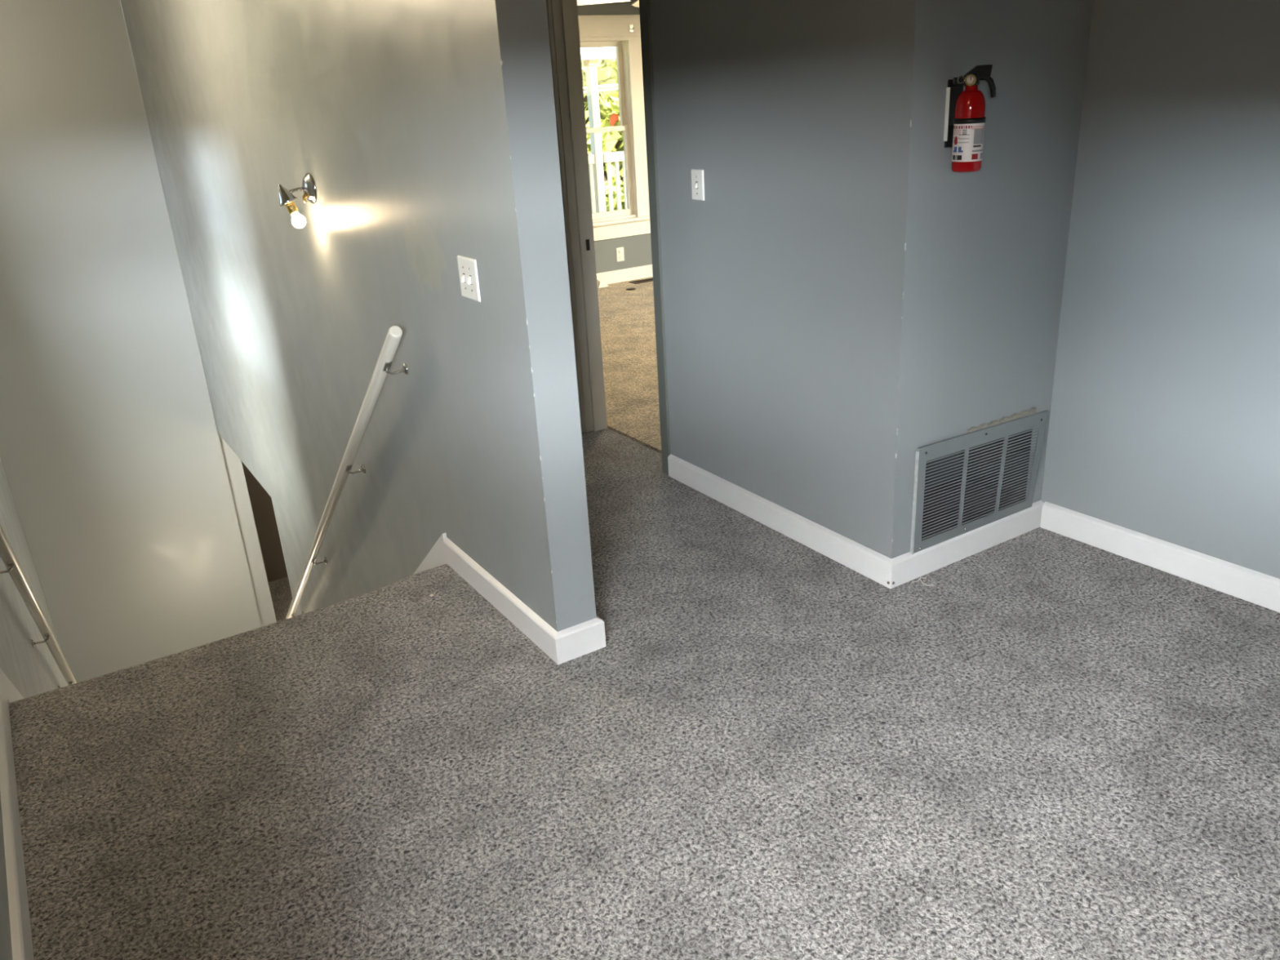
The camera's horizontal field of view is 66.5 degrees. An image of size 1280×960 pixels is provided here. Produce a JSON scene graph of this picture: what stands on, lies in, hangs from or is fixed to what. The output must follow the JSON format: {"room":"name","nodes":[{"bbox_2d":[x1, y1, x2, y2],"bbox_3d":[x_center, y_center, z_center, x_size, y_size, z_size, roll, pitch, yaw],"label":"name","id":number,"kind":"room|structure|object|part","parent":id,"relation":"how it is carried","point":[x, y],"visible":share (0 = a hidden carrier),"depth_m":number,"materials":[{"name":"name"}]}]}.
{"room":"stair landing","nodes":[
{"label":"stair landing","id":0,"kind":"room"},
{"bbox_2d":[0,457,68,959],"bbox_3d":[-1.839,0.869,2.774,0.140,5.250,10.901,-17,25,-30],"label":"wall","id":1,"kind":"structure","parent":0,"point":[33,671],"depth_m":4.47,"materials":[{"name":"paint"}]},
{"bbox_2d":[0,668,24,702],"bbox_3d":[-2.717,1.438,4.673,0.016,2.939,3.301,-17,25,-30],"label":"trim","id":2,"kind":"structure","parent":1,"relation":"attached to","point":[13,694],"depth_m":3.01,"materials":[{"name":"white paint"}]},
{"bbox_2d":[0,674,34,959],"bbox_3d":[-0.324,1.375,0.658,0.017,0.099,5.619,-17,25,-30],"label":"baseboard","id":3,"kind":"structure","parent":1,"relation":"attached to","point":[19,911],"depth_m":2.17,"materials":[{"name":"white paint"}]},
{"bbox_2d":[0,523,76,688],"bbox_3d":[-2.722,0.548,4.318,0.095,2.557,3.241,-17,25,-30],"label":"handrail","id":4,"kind":"object","parent":1,"relation":"attached to","point":[7,555],"visible":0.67,"depth_m":4.30,"materials":[{"name":"white paint"}]},
{"bbox_2d":[0,0,262,683],"bbox_3d":[-4.226,-0.811,7.376,1.678,5.250,0.120,-16,25,-29],"label":"wall","id":5,"kind":"structure","parent":0,"point":[111,455],"depth_m":7.37,"materials":[{"name":"paint"}]},
{"bbox_2d":[213,416,276,626],"bbox_3d":[-3.409,0.414,8.445,0.139,2.100,0.120,-16,25,-29],"label":"wall","id":6,"kind":"structure","parent":0,"point":[233,465],"depth_m":8.41,"materials":[{"name":"paint"}]},
{"bbox_2d":[241,461,288,582],"bbox_3d":[-2.857,-0.386,9.976,2.900,2.400,0.120,-16,25,-29],"label":"wall","id":7,"kind":"structure","parent":0,"point":[261,503],"depth_m":9.64,"materials":[{"name":"paint"}]},
{"bbox_2d":[267,576,296,622],"bbox_3d":[-2.644,1.427,8.765,4.600,0.100,3.250,-16,25,-29],"label":"floor","id":8,"kind":"structure","parent":0,"point":[280,589],"depth_m":9.49,"materials":[{"name":"carpet"}]},
{"bbox_2d":[120,0,596,631],"bbox_3d":[-1.806,-0.168,5.390,0.133,5.250,6.047,-16,25,-29],"label":"wall","id":9,"kind":"structure","parent":0,"point":[424,131],"depth_m":3.42,"materials":[{"name":"paint"}]},
{"bbox_2d":[278,172,317,228],"bbox_3d":[-1.366,-1.111,3.884,0.137,0.209,0.124,-16,25,-29],"label":"wall lamp","id":10,"kind":"object","parent":9,"relation":"attached to","point":[286,198],"visible":1,"depth_m":3.86,"materials":[{"name":"silver metal"}]},
{"bbox_2d":[284,200,297,214],"bbox_3d":[-1.389,-1.089,3.879,0.054,0.066,0.042,-4,22,-1],"label":"socket","id":11,"kind":"object","parent":10,"relation":"attached to","point":[291,206],"depth_m":3.87,"materials":[{"name":"gold metal"}]},
{"bbox_3d":[-1.372,-1.145,3.873,0.084,0.030,0.018,-13,24,-23],"label":"arm","id":12,"kind":"part","parent":10,"relation":"part of","materials":[{"name":"silver metal"}]},
{"bbox_3d":[-1.365,-1.040,3.899,0.054,0.065,0.054,-16,25,-29],"label":"bulb","id":13,"kind":"part","parent":10,"relation":"part of","materials":[{"name":"white glass"}]},
{"bbox_3d":[-1.334,-1.127,3.887,0.020,0.043,0.039,-5,22,-3],"label":"switch knob","id":14,"kind":"part","parent":10,"relation":"part of","materials":[{"name":"gold metal"}]},
{"bbox_3d":[-1.326,-1.163,3.893,0.035,0.124,0.124,-16,25,-29],"label":"wall plate","id":15,"kind":"part","parent":10,"relation":"part of","materials":[{"name":"silver metal"}]},
{"bbox_2d":[286,325,408,618],"bbox_3d":[-1.587,0.221,4.976,0.094,2.557,3.241,-16,25,-29],"label":"handrail","id":16,"kind":"object","parent":9,"relation":"attached to","point":[393,336],"visible":0.86,"depth_m":4.05,"materials":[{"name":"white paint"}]},
{"bbox_3d":[-1.218,-0.047,4.287,0.011,0.042,0.042,-16,25,-29],"label":"wall plate","id":17,"kind":"part","parent":16,"relation":"part of","materials":[{"name":"silver metal"}]},
{"bbox_3d":[-0.834,-0.392,3.453,0.011,0.042,0.042,-16,25,-29],"label":"wall plate","id":18,"kind":"part","parent":16,"relation":"part of","materials":[{"name":"silver metal"}]},
{"bbox_2d":[413,533,446,574],"bbox_3d":[-1.518,1.092,5.368,0.016,2.939,3.300,-16,25,-29],"label":"trim","id":19,"kind":"structure","parent":9,"relation":"attached to","point":[436,557],"depth_m":3.65,"materials":[{"name":"white paint"}]},
{"bbox_2d":[457,255,480,302],"bbox_3d":[-0.492,-0.571,2.767,0.018,0.119,0.127,-16,25,-29],"label":"light switch","id":20,"kind":"object","parent":9,"relation":"attached to","point":[468,271],"visible":1,"depth_m":2.76,"materials":[{"name":"white plastic"}]},
{"bbox_2d":[443,537,606,664],"bbox_3d":[-0.685,0.214,3.646,0.167,0.099,1.889,-16,25,-29],"label":"baseboard","id":21,"kind":"structure","parent":9,"relation":"attached to","point":[572,642],"depth_m":3.00,"materials":[{"name":"white paint"}]},
{"bbox_2d":[577,0,652,273],"bbox_3d":[-0.551,-2.848,8.163,4.000,2.450,0.140,-16,25,-29],"label":"wall","id":22,"kind":"structure","parent":0,"point":[637,248],"depth_m":8.58,"materials":[{"name":"paint"}]},
{"bbox_2d":[577,14,650,240],"bbox_3d":[-0.474,-2.905,8.161,1.335,1.770,0.195,-16,25,-29],"label":"window","id":23,"kind":"structure","parent":22,"relation":"in","point":[601,30],"depth_m":8.32,"materials":[{"name":"beige paint"}]},
{"bbox_3d":[-0.519,-3.237,8.075,0.895,0.709,0.035,-16,25,-29],"label":"sash","id":24,"kind":"part","parent":23,"relation":"part of","materials":[{"name":"beige paint"}]},
{"bbox_3d":[-0.488,-2.911,8.183,0.955,1.455,0.140,-16,25,-29],"label":"frame","id":25,"kind":"part","parent":23,"relation":"part of","materials":[{"name":"beige paint"}]},
{"bbox_3d":[-0.489,-3.635,7.824,1.295,0.166,0.020,-16,25,-29],"label":"head casing","id":26,"kind":"part","parent":23,"relation":"part of","materials":[{"name":"beige paint"}]},
{"bbox_3d":[-0.460,-2.593,8.293,0.895,0.746,0.035,-16,25,-29],"label":"sash","id":27,"kind":"part","parent":23,"relation":"part of","materials":[{"name":"beige paint"}]},
{"bbox_2d":[609,113,618,125],"bbox_3d":[-0.220,-3.077,8.326,0.095,0.100,0.002,-16,25,-29],"label":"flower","id":28,"kind":"object","parent":23,"relation":"attached to","point":[614,117],"visible":1,"depth_m":8.32,"materials":[{"name":"orange plant"}]},
{"bbox_3d":[-0.404,-2.198,8.393,1.335,0.028,0.090,-16,25,-29],"label":"sill","id":29,"kind":"part","parent":23,"relation":"part of","materials":[{"name":"beige paint"}]},
{"bbox_2d":[629,24,634,31],"bbox_3d":[-0.061,-3.727,8.047,0.035,0.055,0.038,-16,25,-29],"label":"curtain hook","id":30,"kind":"object","parent":23,"relation":"attached to","point":[631,26],"visible":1,"depth_m":8.06,"materials":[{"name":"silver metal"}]},
{"bbox_3d":[0.025,-3.020,8.393,0.176,1.451,0.020,-16,25,-29],"label":"casing","id":31,"kind":"part","parent":23,"relation":"part of","materials":[{"name":"beige paint"}]},
{"bbox_2d":[616,247,624,262],"bbox_3d":[-0.174,-1.996,8.629,0.078,0.120,0.009,-16,25,-29],"label":"wall outlet","id":32,"kind":"object","parent":22,"relation":"attached to","point":[620,251],"visible":1,"depth_m":8.63,"materials":[{"name":"white plastic"}]},
{"bbox_2d":[596,264,653,284],"bbox_3d":[-0.402,-1.751,8.555,3.900,0.109,0.017,-16,25,-29],"label":"baseboard","id":33,"kind":"structure","parent":22,"relation":"attached to","point":[646,271],"depth_m":8.71,"materials":[{"name":"beige paint"}]},
{"bbox_2d":[8,276,1279,959],"bbox_3d":[1.142,0.054,4.016,6.800,0.084,10.300,-16,25,-29],"label":"floor","id":34,"kind":"structure","parent":0,"point":[1055,746],"depth_m":2.42,"materials":[{"name":"carpet"}]},
{"bbox_2d":[596,278,608,288],"bbox_3d":[-0.339,-1.725,8.521,0.130,0.071,0.105,-16,25,-29],"label":"paper scrap","id":35,"kind":"object","parent":34,"relation":"on","point":[600,282],"visible":0.86,"depth_m":8.52,"materials":[{"name":"white paper"}]},
{"bbox_2d":[628,277,653,284],"bbox_3d":[0.092,-1.784,8.693,0.380,0.006,0.115,-16,25,-29],"label":"floor vent","id":36,"kind":"object","parent":34,"relation":"in","point":[646,280],"visible":0.6,"depth_m":8.65,"materials":[{"name":"brown metal"}]},
{"bbox_2d":[632,278,653,282],"bbox_3d":[0.091,-1.783,8.692,0.333,0.004,0.079,-16,25,-29],"label":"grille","id":37,"kind":"object","parent":36,"relation":"attached to","point":[646,280],"depth_m":8.66,"materials":[{"name":"brown metal"}]},
{"bbox_2d":[911,577,933,586],"bbox_3d":[0.937,0.334,3.210,0.067,0.016,0.059,-16,25,-29],"label":"thread","id":38,"kind":"object","parent":34,"relation":"on","point":[920,577],"visible":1,"depth_m":3.21,"materials":[{"name":"white fabric"}]},
{"bbox_2d":[649,0,946,558],"bbox_3d":[0.210,-1.122,3.688,0.112,2.450,2.247,-16,25,-28],"label":"wall","id":39,"kind":"structure","parent":0,"point":[797,292],"depth_m":3.20,"materials":[{"name":"paint"}]},
{"bbox_2d":[546,0,671,475],"bbox_3d":[-0.097,-1.119,4.223,0.137,2.085,0.830,-16,25,-29],"label":"door frame","id":40,"kind":"structure","parent":39,"relation":"attached to","point":[562,15],"depth_m":4.34,"materials":[{"name":"paint"}]},
{"bbox_3d":[-0.353,-1.212,4.497,0.019,2.085,0.067,-16,25,-29],"label":"casing","id":41,"kind":"part","parent":40,"relation":"part of","materials":[{"name":"paint"}]},
{"bbox_3d":[-0.243,-1.095,4.547,0.018,0.050,0.002,-16,25,-29],"label":"strike plate","id":42,"kind":"part","parent":40,"relation":"part of","materials":[{"name":"black metal"}]},
{"bbox_3d":[0.063,-0.996,3.889,0.017,2.085,0.057,-16,25,-29],"label":"casing","id":43,"kind":"part","parent":40,"relation":"part of","materials":[{"name":"white wood"}]},
{"bbox_2d":[691,168,704,200],"bbox_3d":[0.206,-1.082,3.579,0.018,0.109,0.075,-16,25,-29],"label":"light switch","id":44,"kind":"object","parent":39,"relation":"attached to","point":[697,175],"visible":1,"depth_m":3.58,"materials":[{"name":"white plastic"}]},
{"bbox_2d":[921,0,1093,502],"bbox_3d":[1.098,-0.909,3.016,0.651,2.450,0.100,-16,25,-29],"label":"wall column","id":45,"kind":"structure","parent":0,"point":[1001,230],"depth_m":3.01,"materials":[{"name":"paint"}]},
{"bbox_2d":[667,453,1044,588],"bbox_3d":[0.788,0.033,3.882,0.782,0.099,1.318,-16,25,-29],"label":"baseboard","id":46,"kind":"structure","parent":45,"relation":"attached to","point":[891,573],"depth_m":3.44,"materials":[{"name":"white paint"}]},
{"bbox_2d":[943,64,995,172],"bbox_3d":[0.918,-1.010,2.729,0.114,0.276,0.103,-16,25,-29],"label":"fire extinguisher","id":47,"kind":"object","parent":45,"relation":"attached to","point":[965,119],"visible":1,"depth_m":2.70,"materials":[{"name":"red metal"}]},
{"bbox_3d":[0.920,-0.986,2.729,0.081,0.232,0.081,-16,25,-29],"label":"tank","id":48,"kind":"part","parent":47,"relation":"part of","materials":[{"name":"red metal"}]},
{"bbox_3d":[0.916,-1.115,2.678,0.095,0.043,0.022,-4,22,0],"label":"handle","id":49,"kind":"part","parent":47,"relation":"part of","materials":[{"name":"black plastic"}]},
{"bbox_3d":[0.959,-1.088,2.690,0.050,0.064,0.018,-4,22,0],"label":"squeeze lever","id":50,"kind":"part","parent":47,"relation":"part of","materials":[{"name":"black plastic"}]},
{"bbox_2d":[910,409,1048,554],"bbox_3d":[1.147,0.003,3.285,0.617,0.372,0.039,-16,25,-29],"label":"return air vent","id":51,"kind":"object","parent":45,"relation":"attached to","point":[926,453],"visible":1,"depth_m":3.27,"materials":[{"name":"grey metal"}]},
{"bbox_2d":[921,428,1032,540],"bbox_3d":[1.056,-0.055,3.423,0.559,0.339,0.306,-16,25,-29],"label":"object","id":52,"kind":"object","parent":51,"relation":"attached to","point":[1032,428],"depth_m":3.54,"materials":[{"name":"black metal"}]},
{"bbox_2d":[967,407,1036,432],"bbox_3d":[1.221,-0.199,3.282,0.341,0.020,0.011,-16,25,-29],"label":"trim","id":53,"kind":"structure","parent":45,"relation":"attached to","point":[1033,410],"depth_m":3.28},
{"bbox_2d":[1040,0,1279,578],"bbox_3d":[2.687,-0.378,1.438,0.120,2.450,4.624,-17,25,-30],"label":"wall","id":54,"kind":"structure","parent":0,"point":[1164,423],"depth_m":2.95,"materials":[{"name":"paint"}]},
{"bbox_2d":[1040,501,1279,612],"bbox_3d":[2.721,0.744,1.796,0.017,0.099,4.487,-17,25,-30],"label":"baseboard","id":55,"kind":"structure","parent":54,"relation":"attached to","point":[1262,589],"depth_m":3.18,"materials":[{"name":"white paint"}]},
{"bbox_3d":[0.786,-2.425,3.397,7.200,0.120,11.300,-16,25,-29],"label":"ceiling","id":56,"kind":"structure","parent":0,"visible":0},
{"bbox_2d":[577,0,639,7],"bbox_3d":[0.131,-2.855,5.474,1.424,0.534,1.430,-16,25,-29],"label":"ceiling fan","id":57,"kind":"object","parent":56,"relation":"hanging from","point":[580,2],"visible":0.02,"depth_m":5.62,"materials":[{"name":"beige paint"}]},
{"bbox_3d":[-0.355,-2.754,5.614,0.595,0.035,0.127,1,22,12],"label":"blade","id":58,"kind":"part","parent":57,"relation":"part of","materials":[{"name":"beige paint"}]},
{"bbox_3d":[0.039,-2.909,5.946,0.127,0.035,0.595,-5,22,-5],"label":"blade","id":59,"kind":"part","parent":57,"relation":"part of","materials":[{"name":"beige paint"}]},
{"bbox_3d":[0.070,-2.261,10.057,7.000,0.140,1.860,-16,25,-29],"label":"floor","id":60,"kind":"structure","parent":0,"visible":0},
{"bbox_2d":[582,59,606,212],"bbox_3d":[-0.450,-3.384,10.224,0.115,1.880,0.115,-16,25,-29],"label":"porch post","id":61,"kind":"object","parent":60,"relation":"on","point":[590,65],"visible":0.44,"depth_m":10.10,"materials":[{"name":"white paint"}]},
{"bbox_2d":[587,154,595,213],"bbox_3d":[-1.467,-2.710,9.770,2.357,0.875,0.090,-16,25,-29],"label":"porch railing","id":62,"kind":"object","parent":61,"relation":"attached to","point":[591,157],"visible":0.08,"depth_m":10.26,"materials":[{"name":"white paint"}]},
{"bbox_3d":[-1.488,-3.072,9.626,2.357,0.095,0.090,-16,25,-29],"label":"rail","id":63,"kind":"part","parent":62,"relation":"part of","materials":[{"name":"white paint"}]},
{"bbox_2d":[580,46,616,60],"bbox_3d":[-0.437,-4.351,9.889,7.000,0.160,0.180,-16,25,-29],"label":"beam","id":64,"kind":"structure","parent":61,"relation":"on","point":[587,53],"depth_m":9.81,"materials":[{"name":"white paint"}]},
{"bbox_2d":[602,151,626,210],"bbox_3d":[0.681,-3.330,11.015,2.522,0.875,0.090,-16,25,-29],"label":"porch railing","id":65,"kind":"object","parent":61,"relation":"attached to","point":[615,157],"visible":0.16,"depth_m":10.39,"materials":[{"name":"white paint"}]},
{"bbox_3d":[0.659,-3.692,10.871,2.522,0.095,0.090,-16,25,-29],"label":"rail","id":66,"kind":"part","parent":65,"relation":"part of","materials":[{"name":"white paint"}]},
{"label":"outside","id":67,"kind":"structure","parent":0,"visible":0},
{"bbox_3d":[-11.769,-7.040,32.207,75.000,0.200,52.250,-16,25,-29],"label":"ground","id":68,"kind":"structure","parent":67,"visible":0},
{"bbox_2d":[581,58,624,211],"bbox_3d":[-0.765,-5.843,15.386,3.570,8.755,3.588,-16,25,-29],"label":"tree","id":69,"kind":"object","parent":68,"relation":"on","point":[611,141],"visible":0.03,"depth_m":14.25,"materials":[{"name":"green plant"}]},
{"bbox_2d":[597,58,624,208],"bbox_3d":[0.028,-7.586,18.789,4.213,9.404,4.178,-16,25,-29],"label":"tree","id":70,"kind":"object","parent":68,"relation":"on","point":[611,64],"visible":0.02,"depth_m":17.75,"materials":[{"name":"green plant"}]},
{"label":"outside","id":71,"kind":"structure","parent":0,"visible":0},
{"bbox_2d":[582,83,617,93],"bbox_3d":[-0.311,-5.623,13.561,15.401,0.585,0.036,-16,25,-29],"label":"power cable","id":72,"kind":"object","parent":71,"point":[608,85],"visible":0.03,"depth_m":13.51,"materials":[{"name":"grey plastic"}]}
]}

